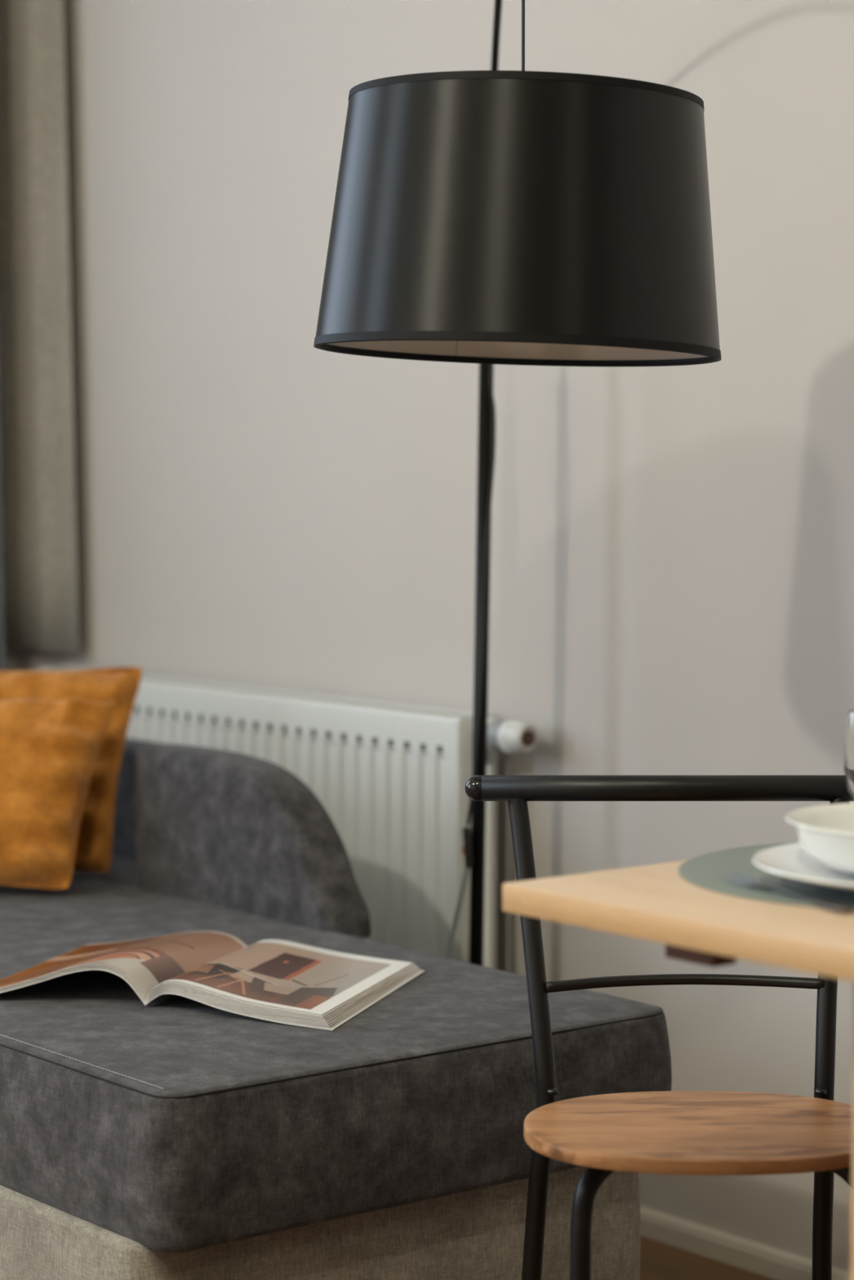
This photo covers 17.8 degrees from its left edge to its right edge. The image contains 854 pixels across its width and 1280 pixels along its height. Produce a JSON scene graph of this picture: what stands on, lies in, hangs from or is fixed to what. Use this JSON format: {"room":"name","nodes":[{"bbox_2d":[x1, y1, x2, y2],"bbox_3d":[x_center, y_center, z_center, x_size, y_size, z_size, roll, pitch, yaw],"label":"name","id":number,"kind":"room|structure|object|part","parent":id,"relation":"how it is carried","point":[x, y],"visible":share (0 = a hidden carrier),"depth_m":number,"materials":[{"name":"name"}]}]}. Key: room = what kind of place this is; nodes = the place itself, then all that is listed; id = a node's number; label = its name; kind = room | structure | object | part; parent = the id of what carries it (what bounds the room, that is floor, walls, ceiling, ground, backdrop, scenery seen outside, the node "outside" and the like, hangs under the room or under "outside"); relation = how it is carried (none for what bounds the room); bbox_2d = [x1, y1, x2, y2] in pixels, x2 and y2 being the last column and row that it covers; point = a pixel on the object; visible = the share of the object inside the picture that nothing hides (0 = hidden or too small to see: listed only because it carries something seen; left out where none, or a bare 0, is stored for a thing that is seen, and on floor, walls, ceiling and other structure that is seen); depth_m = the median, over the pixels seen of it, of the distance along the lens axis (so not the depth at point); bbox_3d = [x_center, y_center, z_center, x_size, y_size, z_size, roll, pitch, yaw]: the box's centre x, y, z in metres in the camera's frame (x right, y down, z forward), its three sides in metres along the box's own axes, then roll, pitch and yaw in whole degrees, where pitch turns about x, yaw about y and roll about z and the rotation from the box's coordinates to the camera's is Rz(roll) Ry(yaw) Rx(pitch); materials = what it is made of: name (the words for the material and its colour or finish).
{"room":"living room","nodes":[
{"label":"living room","id":0,"kind":"room"},
{"bbox_2d":[4,646,17,671],"bbox_3d":[-2.874,-0.520,3.718,5.200,2.800,0.120,-3,5,-38],"label":"wall","id":1,"kind":"structure","parent":0,"point":[10,652],"depth_m":5.32,"materials":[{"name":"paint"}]},
{"bbox_2d":[0,464,4,671],"bbox_3d":[-1.002,-0.492,5.024,0.462,2.510,0.092,-2,5,-32],"label":"curtain","id":2,"kind":"object","parent":1,"relation":"hanging from","point":[2,628],"visible":0.11,"depth_m":5.17,"materials":[{"name":"grey fabric"}]},
{"bbox_2d":[0,0,79,653],"bbox_3d":[-0.756,-0.869,5.144,0.018,1.775,0.323,-3,5,-38],"label":"curtain","id":3,"kind":"object","parent":1,"relation":"hanging from","point":[37,463],"visible":0.98,"depth_m":5.13,"materials":[{"name":"beige fabric"}]},
{"bbox_2d":[17,0,853,1271],"bbox_3d":[1.128,-0.469,2.961,0.120,2.800,6.250,-3,5,-38],"label":"wall","id":4,"kind":"structure","parent":0,"point":[258,505],"depth_m":4.13,"materials":[{"name":"paint"}]},
{"bbox_2d":[38,666,537,968],"bbox_3d":[-0.263,0.454,4.598,0.100,0.739,1.361,-3,5,-38],"label":"radiator","id":5,"kind":"object","parent":4,"relation":"attached to","point":[391,779],"visible":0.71,"depth_m":4.26,"materials":[{"name":"white metal"}]},
{"bbox_2d":[41,666,494,718],"bbox_3d":[-0.309,0.085,4.612,0.067,0.005,1.240,-3,5,-38],"label":"grille","id":6,"kind":"object","parent":5,"relation":"attached to","point":[287,701],"depth_m":4.49,"materials":[{"name":"white metal"}]},
{"bbox_2d":[640,1205,850,1279],"bbox_3d":[1.076,0.911,3.012,0.013,0.038,6.050,-3,5,-38],"label":"baseboard","id":7,"kind":"structure","parent":4,"relation":"attached to","point":[745,1254],"depth_m":3.82,"materials":[{"name":"grey paint"}]},
{"bbox_2d":[640,1235,776,1279],"bbox_3d":[-0.954,1.078,1.405,5.400,0.080,6.250,-3,5,-38],"label":"floor","id":8,"kind":"structure","parent":0,"point":[659,1260],"depth_m":3.81,"materials":[{"name":"brown wood"}]},
{"bbox_2d":[0,737,671,1279],"bbox_3d":[-0.544,0.523,3.923,0.986,0.691,2.088,-3,5,-38],"label":"sofa","id":9,"kind":"object","parent":8,"relation":"on","point":[171,1136],"visible":0.79,"depth_m":3.08,"materials":[{"name":"grey fabric"}]},
{"bbox_2d":[0,697,115,889],"bbox_3d":[-0.711,0.230,4.157,0.442,0.280,0.227,1,4,8],"label":"cushion","id":10,"kind":"object","parent":9,"relation":"on","point":[50,749],"visible":1,"depth_m":4.09,"materials":[{"name":"orange fabric"}]},
{"bbox_2d":[0,666,142,872],"bbox_3d":[-0.682,0.202,4.329,0.440,0.313,0.174,0,4,6],"label":"cushion","id":11,"kind":"object","parent":9,"relation":"on","point":[120,685],"visible":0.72,"depth_m":4.32,"materials":[{"name":"orange fabric"}]},
{"bbox_2d":[72,856,137,887],"bbox_3d":[-0.630,0.440,4.572,0.166,0.170,0.940,-3,5,-38],"label":"cushion","id":12,"kind":"object","parent":9,"relation":"on","point":[122,869],"depth_m":4.32,"materials":[{"name":"grey fabric"}]},
{"bbox_3d":[-0.581,0.341,4.669,0.100,0.355,0.840,-3,5,-38],"label":"backrest","id":13,"kind":"part","parent":9,"relation":"part of","materials":[{"name":"grey fabric"}]},
{"bbox_2d":[0,930,424,1030],"bbox_3d":[-0.277,0.404,3.395,0.482,0.050,0.446,1,4,16],"label":"magazine","id":14,"kind":"object","parent":9,"relation":"on","point":[275,980],"visible":1,"depth_m":3.33,"materials":[{"name":"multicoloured paper"}]},
{"bbox_2d":[313,0,720,965],"bbox_3d":[0.038,-0.048,3.424,0.453,1.898,1.208,-1,4,-9],"label":"floor lamp","id":15,"kind":"object","parent":8,"relation":"on","point":[486,218],"visible":0.85,"depth_m":2.85,"materials":[{"name":"black metal"}]},
{"bbox_3d":[0.063,0.592,3.998,0.124,0.538,0.074,-3,5,-38],"label":"power cord","id":16,"kind":"part","parent":15,"relation":"part of","materials":[{"name":"grey plastic"}]},
{"bbox_2d":[462,826,473,867],"bbox_3d":[0.059,0.299,3.932,0.016,0.058,0.018,0,4,0],"label":"switch","id":17,"kind":"object","parent":15,"relation":"attached to","point":[468,833],"depth_m":3.92,"materials":[{"name":"brown"}]},
{"bbox_3d":[0.077,-0.074,3.912,0.043,0.685,0.009,-1,4,-9],"label":"cord","id":18,"kind":"part","parent":15,"relation":"part of","materials":[{"name":"black rubber"}]},
{"bbox_3d":[0.098,-0.701,3.449,0.015,0.599,0.875,0,4,-1],"label":"arm","id":19,"kind":"part","parent":15,"relation":"part of","materials":[{"name":"black metal"}]},
{"bbox_3d":[0.105,-0.459,3.026,0.451,0.280,0.451,0,4,-39],"label":"lamp shade","id":20,"kind":"part","parent":15,"relation":"part of","materials":[{"name":"black fabric"}]},
{"bbox_3d":[0.100,-0.323,3.033,0.453,0.027,0.453,-3,5,-38],"label":"trim","id":21,"kind":"part","parent":15,"relation":"part of","materials":[{"name":"black"}]},
{"bbox_3d":[0.110,-0.596,3.019,0.394,0.024,0.394,-3,5,-38],"label":"trim","id":22,"kind":"part","parent":15,"relation":"part of","materials":[{"name":"black"}]},
{"bbox_2d":[464,775,853,1279],"bbox_3d":[0.276,0.552,2.835,0.470,0.784,0.388,0,4,0],"label":"dining chair","id":23,"kind":"object","parent":8,"relation":"on","point":[674,1132],"visible":0.89,"depth_m":2.91,"materials":[{"name":"black metal"},{"name":"oak"}]},
{"bbox_3d":[0.113,0.549,2.974,0.025,0.770,0.110,-1,4,-19],"label":"leg","id":24,"kind":"part","parent":23,"relation":"part of","materials":[{"name":"black metal"}]},
{"bbox_3d":[0.282,0.726,2.837,0.363,0.433,0.038,-3,5,-39],"label":"leg","id":25,"kind":"part","parent":23,"relation":"part of","materials":[{"name":"black metal"}]},
{"bbox_3d":[0.276,0.163,2.990,0.441,0.029,0.029,0,4,0],"label":"rail","id":26,"kind":"part","parent":23,"relation":"part of","materials":[{"name":"black metal"}]},
{"bbox_3d":[0.286,0.502,2.785,0.374,0.016,0.294,0,4,0],"label":"seat","id":27,"kind":"part","parent":23,"relation":"part of","materials":[{"name":"brown wood"}]},
{"bbox_3d":[0.435,0.548,2.977,0.037,0.770,0.109,1,4,20],"label":"leg","id":28,"kind":"part","parent":23,"relation":"part of","materials":[{"name":"black metal"}]},
{"bbox_3d":[0.296,0.726,2.838,0.399,0.433,0.039,3,5,35],"label":"leg","id":29,"kind":"part","parent":23,"relation":"part of","materials":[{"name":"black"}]},
{"bbox_2d":[502,859,853,1279],"bbox_3d":[0.722,0.608,2.215,0.720,0.750,1.200,-3,5,-38],"label":"dining table","id":30,"kind":"object","parent":8,"relation":"on","point":[695,924],"visible":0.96,"depth_m":2.29,"materials":[{"name":"brown wood"}]},
{"bbox_2d":[678,841,853,910],"bbox_3d":[0.440,0.213,2.480,0.421,0.003,0.421,-3,5,-38],"label":"placemat","id":31,"kind":"object","parent":30,"relation":"on","point":[701,870],"visible":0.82,"depth_m":2.44,"materials":[{"name":"grey fabric"}]},
{"bbox_2d":[716,871,852,910],"bbox_3d":[0.309,0.216,2.354,0.022,0.005,0.196,-2,4,-25],"label":"fork","id":32,"kind":"object","parent":31,"relation":"on","point":[753,882],"visible":1,"depth_m":2.35,"materials":[{"name":"silver metal"}]},
{"bbox_3d":[0.326,0.219,2.318,0.017,0.004,0.116,-2,4,-25],"label":"handle","id":33,"kind":"part","parent":32,"relation":"part of","materials":[{"name":"silver metal"}]},
{"bbox_2d":[751,842,853,891],"bbox_3d":[0.440,0.206,2.391,0.307,0.023,0.307,-3,5,-38],"label":"dinner plate","id":34,"kind":"object","parent":31,"relation":"on","point":[791,860],"visible":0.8,"depth_m":2.42,"materials":[{"name":"white ceramic"}]},
{"bbox_2d":[784,802,853,873],"bbox_3d":[0.437,0.182,2.420,0.237,0.048,0.237,-3,5,-38],"label":"soup bowl","id":35,"kind":"object","parent":34,"relation":"on","point":[825,832],"visible":1,"depth_m":2.39,"materials":[{"name":"white ceramic"}]},
{"bbox_2d":[843,709,853,799],"bbox_3d":[0.434,0.135,2.620,0.066,0.134,0.066,-3,5,-38],"label":"wine glass","id":36,"kind":"object","parent":31,"relation":"on","point":[848,748],"visible":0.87,"depth_m":2.61,"materials":[{"name":"clear glass"}]},
{"bbox_3d":[0.393,0.618,2.261,0.060,0.724,0.060,-3,5,-38],"label":"leg","id":37,"kind":"part","parent":30,"relation":"part of","materials":[{"name":"brown wood"}]}
]}

